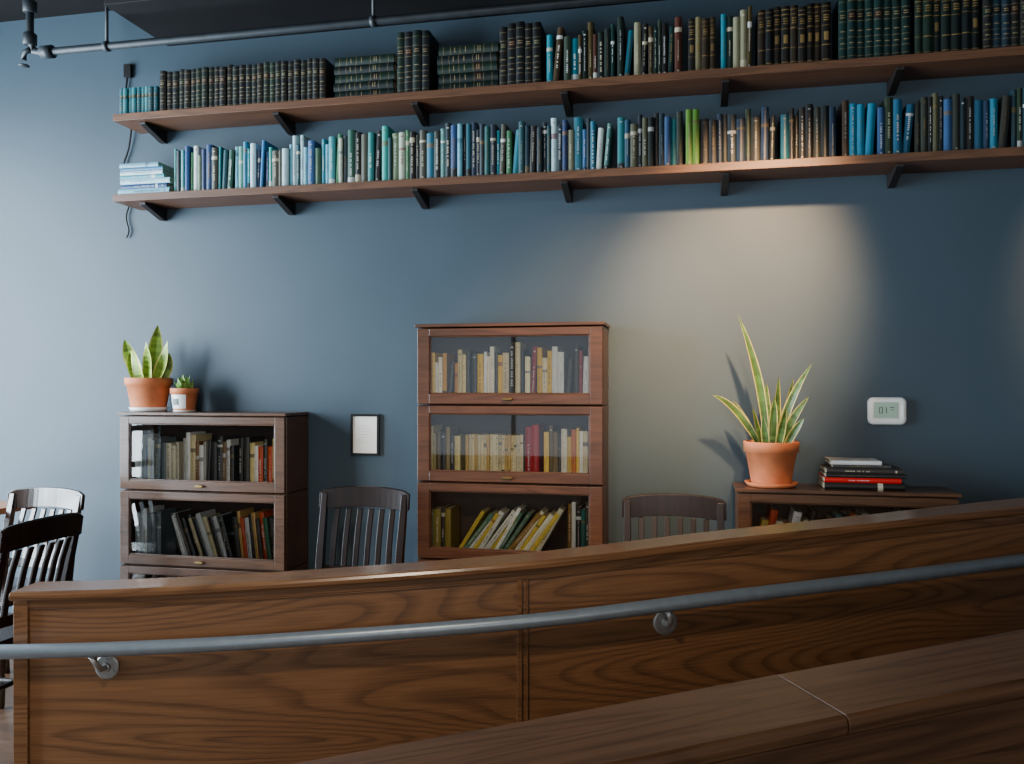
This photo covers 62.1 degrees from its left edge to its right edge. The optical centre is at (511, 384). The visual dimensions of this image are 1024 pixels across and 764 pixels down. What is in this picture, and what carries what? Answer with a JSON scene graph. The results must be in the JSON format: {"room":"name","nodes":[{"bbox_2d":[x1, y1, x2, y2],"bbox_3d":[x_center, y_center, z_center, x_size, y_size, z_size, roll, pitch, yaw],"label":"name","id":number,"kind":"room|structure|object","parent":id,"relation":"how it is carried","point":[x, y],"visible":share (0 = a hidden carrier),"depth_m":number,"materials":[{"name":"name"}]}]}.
{"room":"library","nodes":[
{"label":"library","id":0,"kind":"room"},
{"bbox_2d":[0,659,12,763],"bbox_3d":[-0.154,1.525,3.125,8.000,0.350,1.950,0,0,12],"label":"floor","id":1,"kind":"structure","parent":0,"point":[6,714],"depth_m":3.36,"materials":[{"name":"brown wood"}]},
{"bbox_2d":[0,501,37,514],"bbox_3d":[-2.772,0.968,3.973,0.665,0.765,0.720,0,0,12],"label":"cafe table","id":2,"kind":"object","parent":1,"relation":"on","point":[3,504],"visible":0.46,"depth_m":4.13,"materials":[{"name":"brown wood"}]},
{"bbox_2d":[0,512,83,690],"bbox_3d":[-1.922,0.912,3.138,0.521,0.875,0.396,0,0,12],"label":"dining chair","id":3,"kind":"object","parent":1,"relation":"on","point":[15,537],"visible":0.59,"depth_m":3.06,"materials":[{"name":"brown wood"}]},
{"bbox_2d":[0,487,84,708],"bbox_3d":[-2.245,0.917,3.797,0.406,0.865,0.521,0,0,12],"label":"dining chair","id":4,"kind":"object","parent":1,"relation":"on","point":[73,500],"visible":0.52,"depth_m":4.01,"materials":[{"name":"brown wood"}]},
{"bbox_2d":[117,411,308,579],"bbox_3d":[-1.495,0.743,4.260,0.908,1.215,0.264,0,0,12],"label":"bookcase","id":5,"kind":"object","parent":1,"relation":"on","point":[287,495],"visible":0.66,"depth_m":4.18,"materials":[{"name":"brown wood"}]},
{"bbox_2d":[122,325,172,411],"bbox_3d":[-1.853,-0.085,4.340,0.230,0.438,0.230,0,0,-35],"label":"potted snake plant","id":6,"kind":"object","parent":5,"relation":"on","point":[149,385],"visible":1,"depth_m":4.30,"materials":[{"name":"green plant"}]},
{"bbox_2d":[170,375,198,411],"bbox_3d":[-1.650,0.039,4.287,0.139,0.192,0.139,0,0,12],"label":"potted succulent","id":7,"kind":"object","parent":5,"relation":"on","point":[184,397],"visible":1,"depth_m":4.24,"materials":[{"name":"orange ceramic"}]},
{"bbox_2d":[135,431,273,577],"bbox_3d":[-1.497,0.739,4.260,0.780,1.008,0.167,0,0,12],"label":"books","id":8,"kind":"object","parent":5,"relation":"in","point":[245,533],"visible":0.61,"depth_m":4.20,"materials":[{"name":"paper"}]},
{"bbox_2d":[315,486,409,568],"bbox_3d":[-0.712,0.905,3.624,0.426,0.890,0.521,0,0,12],"label":"dining chair","id":9,"kind":"object","parent":1,"relation":"on","point":[345,496],"visible":0.41,"depth_m":3.82,"materials":[{"name":"brown wood"}]},
{"bbox_2d":[415,321,609,561],"bbox_3d":[0.005,0.535,3.941,0.872,1.629,0.264,0,0,12],"label":"bookcase","id":10,"kind":"object","parent":1,"relation":"on","point":[474,490],"visible":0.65,"depth_m":3.89,"materials":[{"name":"brown wood"}]},
{"bbox_2d":[431,342,588,550],"bbox_3d":[0.004,0.292,3.941,0.766,0.973,0.167,0,0,12],"label":"books","id":11,"kind":"object","parent":10,"relation":"in","point":[494,371],"visible":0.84,"depth_m":3.88,"materials":[{"name":"paper"}]},
{"bbox_2d":[622,493,726,541],"bbox_3d":[0.626,0.902,3.320,0.426,0.895,0.521,0,0,12],"label":"dining chair","id":12,"kind":"object","parent":1,"relation":"on","point":[656,504],"visible":0.27,"depth_m":3.54,"materials":[{"name":"brown wood"}]},
{"bbox_2d":[733,482,961,528],"bbox_3d":[1.408,0.895,3.643,0.886,0.910,0.264,0,0,12],"label":"bookcase","id":13,"kind":"object","parent":1,"relation":"on","point":[750,502],"visible":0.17,"depth_m":3.58,"materials":[{"name":"brown wood"}]},
{"bbox_2d":[713,316,811,487],"bbox_3d":[1.079,0.067,3.674,0.342,0.745,0.241,0,0,-23],"label":"potted snake plant","id":14,"kind":"object","parent":13,"relation":"on","point":[771,453],"visible":1,"depth_m":3.65,"materials":[{"name":"green plant"}]},
{"bbox_2d":[757,505,909,525],"bbox_3d":[1.396,0.659,3.643,0.718,0.261,0.161,0,0,12],"label":"books","id":15,"kind":"object","parent":13,"relation":"in","point":[795,515],"visible":0.07,"depth_m":3.64,"materials":[{"name":"paper"}]},
{"bbox_2d":[818,457,906,490],"bbox_3d":[1.494,0.380,3.644,0.322,0.120,0.209,0,0,12],"label":"books","id":16,"kind":"object","parent":13,"relation":"on","point":[839,473],"visible":1,"depth_m":3.56,"materials":[{"name":"paper"}]},
{"bbox_2d":[0,0,112,21],"bbox_3d":[-0.679,-2.050,0.655,8.300,0.100,7.300,0,0,12],"label":"ceiling","id":17,"kind":"structure","parent":0,"point":[10,10],"depth_m":4.52,"materials":[{"name":"paint"}]},
{"bbox_2d":[18,0,644,67],"bbox_3d":[0.724,-1.784,3.527,6.451,0.432,0.063,0,0,12],"label":"pipe","id":18,"kind":"object","parent":17,"relation":"attached to","point":[29,7],"visible":1,"depth_m":3.89,"materials":[{"name":"grey metal"}]},
{"bbox_2d":[0,0,1023,611],"bbox_3d":[0.065,-0.150,4.152,8.300,3.700,0.150,0,0,12],"label":"wall","id":19,"kind":"structure","parent":0,"point":[913,290],"depth_m":4.12,"materials":[{"name":"blue paint"}]},
{"bbox_2d":[123,64,132,237],"bbox_3d":[-2.034,-1.239,4.509,0.065,0.922,0.025,0,0,12],"label":"hanging cable","id":20,"kind":"object","parent":19,"relation":"attached to","point":[128,68],"visible":0.59,"depth_m":4.51,"materials":[{"name":"black paint"}]},
{"bbox_2d":[351,414,379,455],"bbox_3d":[-0.731,0.247,4.236,0.149,0.205,0.018,0,0,12],"label":"framed notice","id":21,"kind":"object","parent":19,"relation":"attached to","point":[365,428],"visible":1,"depth_m":4.23,"materials":[{"name":"white paper"}]},
{"bbox_2d":[104,0,662,45],"bbox_3d":[1.024,-1.890,3.616,5.900,0.220,0.500,0,0,12],"label":"trim","id":22,"kind":"structure","parent":19,"relation":"attached to","point":[158,18],"depth_m":4.04,"materials":[{"name":"paint"}]},
{"bbox_2d":[113,46,1023,143],"bbox_3d":[0.533,-1.318,3.862,5.163,0.098,0.222,0,0,12],"label":"bookshelf","id":23,"kind":"object","parent":19,"relation":"attached to","point":[894,69],"visible":1,"depth_m":3.86,"materials":[{"name":"brown wood"}]},
{"bbox_2d":[120,0,1023,113],"bbox_3d":[0.481,-1.517,3.885,5.035,0.300,0.185,0,0,12],"label":"books","id":24,"kind":"object","parent":23,"relation":"on","point":[524,53],"visible":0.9,"depth_m":3.82,"materials":[{"name":"paper"}]},
{"bbox_2d":[113,146,1023,220],"bbox_3d":[0.533,-0.912,3.862,5.163,0.098,0.222,0,0,12],"label":"bookshelf","id":25,"kind":"object","parent":19,"relation":"attached to","point":[892,165],"visible":1,"depth_m":3.85,"materials":[{"name":"brown wood"}]},
{"bbox_2d":[118,87,1023,193],"bbox_3d":[0.486,-1.094,3.880,5.042,0.266,0.190,0,0,12],"label":"books","id":26,"kind":"object","parent":25,"relation":"on","point":[933,123],"visible":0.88,"depth_m":3.83,"materials":[{"name":"paper"}]},
{"bbox_2d":[867,397,906,424],"bbox_3d":[1.642,0.114,3.723,0.158,0.120,0.033,0,0,12],"label":"thermostat","id":27,"kind":"object","parent":19,"relation":"attached to","point":[880,410],"visible":1,"depth_m":3.71,"materials":[{"name":"white plastic"}]},
{"bbox_2d":[9,497,1023,763],"bbox_3d":[0.883,0.998,2.735,4.704,1.405,0.384,0,0,-8],"label":"wall","id":28,"kind":"structure","parent":0,"point":[292,705],"depth_m":2.48,"materials":[{"name":"brown wood"}]},
{"bbox_2d":[0,553,1023,678],"bbox_3d":[0.597,0.644,2.616,5.310,0.420,0.347,0,0,-7],"label":"handrail","id":29,"kind":"object","parent":28,"relation":"attached to","point":[107,666],"visible":1,"depth_m":2.40,"materials":[{"name":"metal"}]},
{"bbox_2d":[295,629,1023,763],"bbox_3d":[0.727,1.017,1.403,3.300,1.365,0.197,0,0,-15],"label":"wall","id":30,"kind":"structure","parent":0,"point":[959,702],"depth_m":1.29,"materials":[{"name":"brown wood"}]}
]}

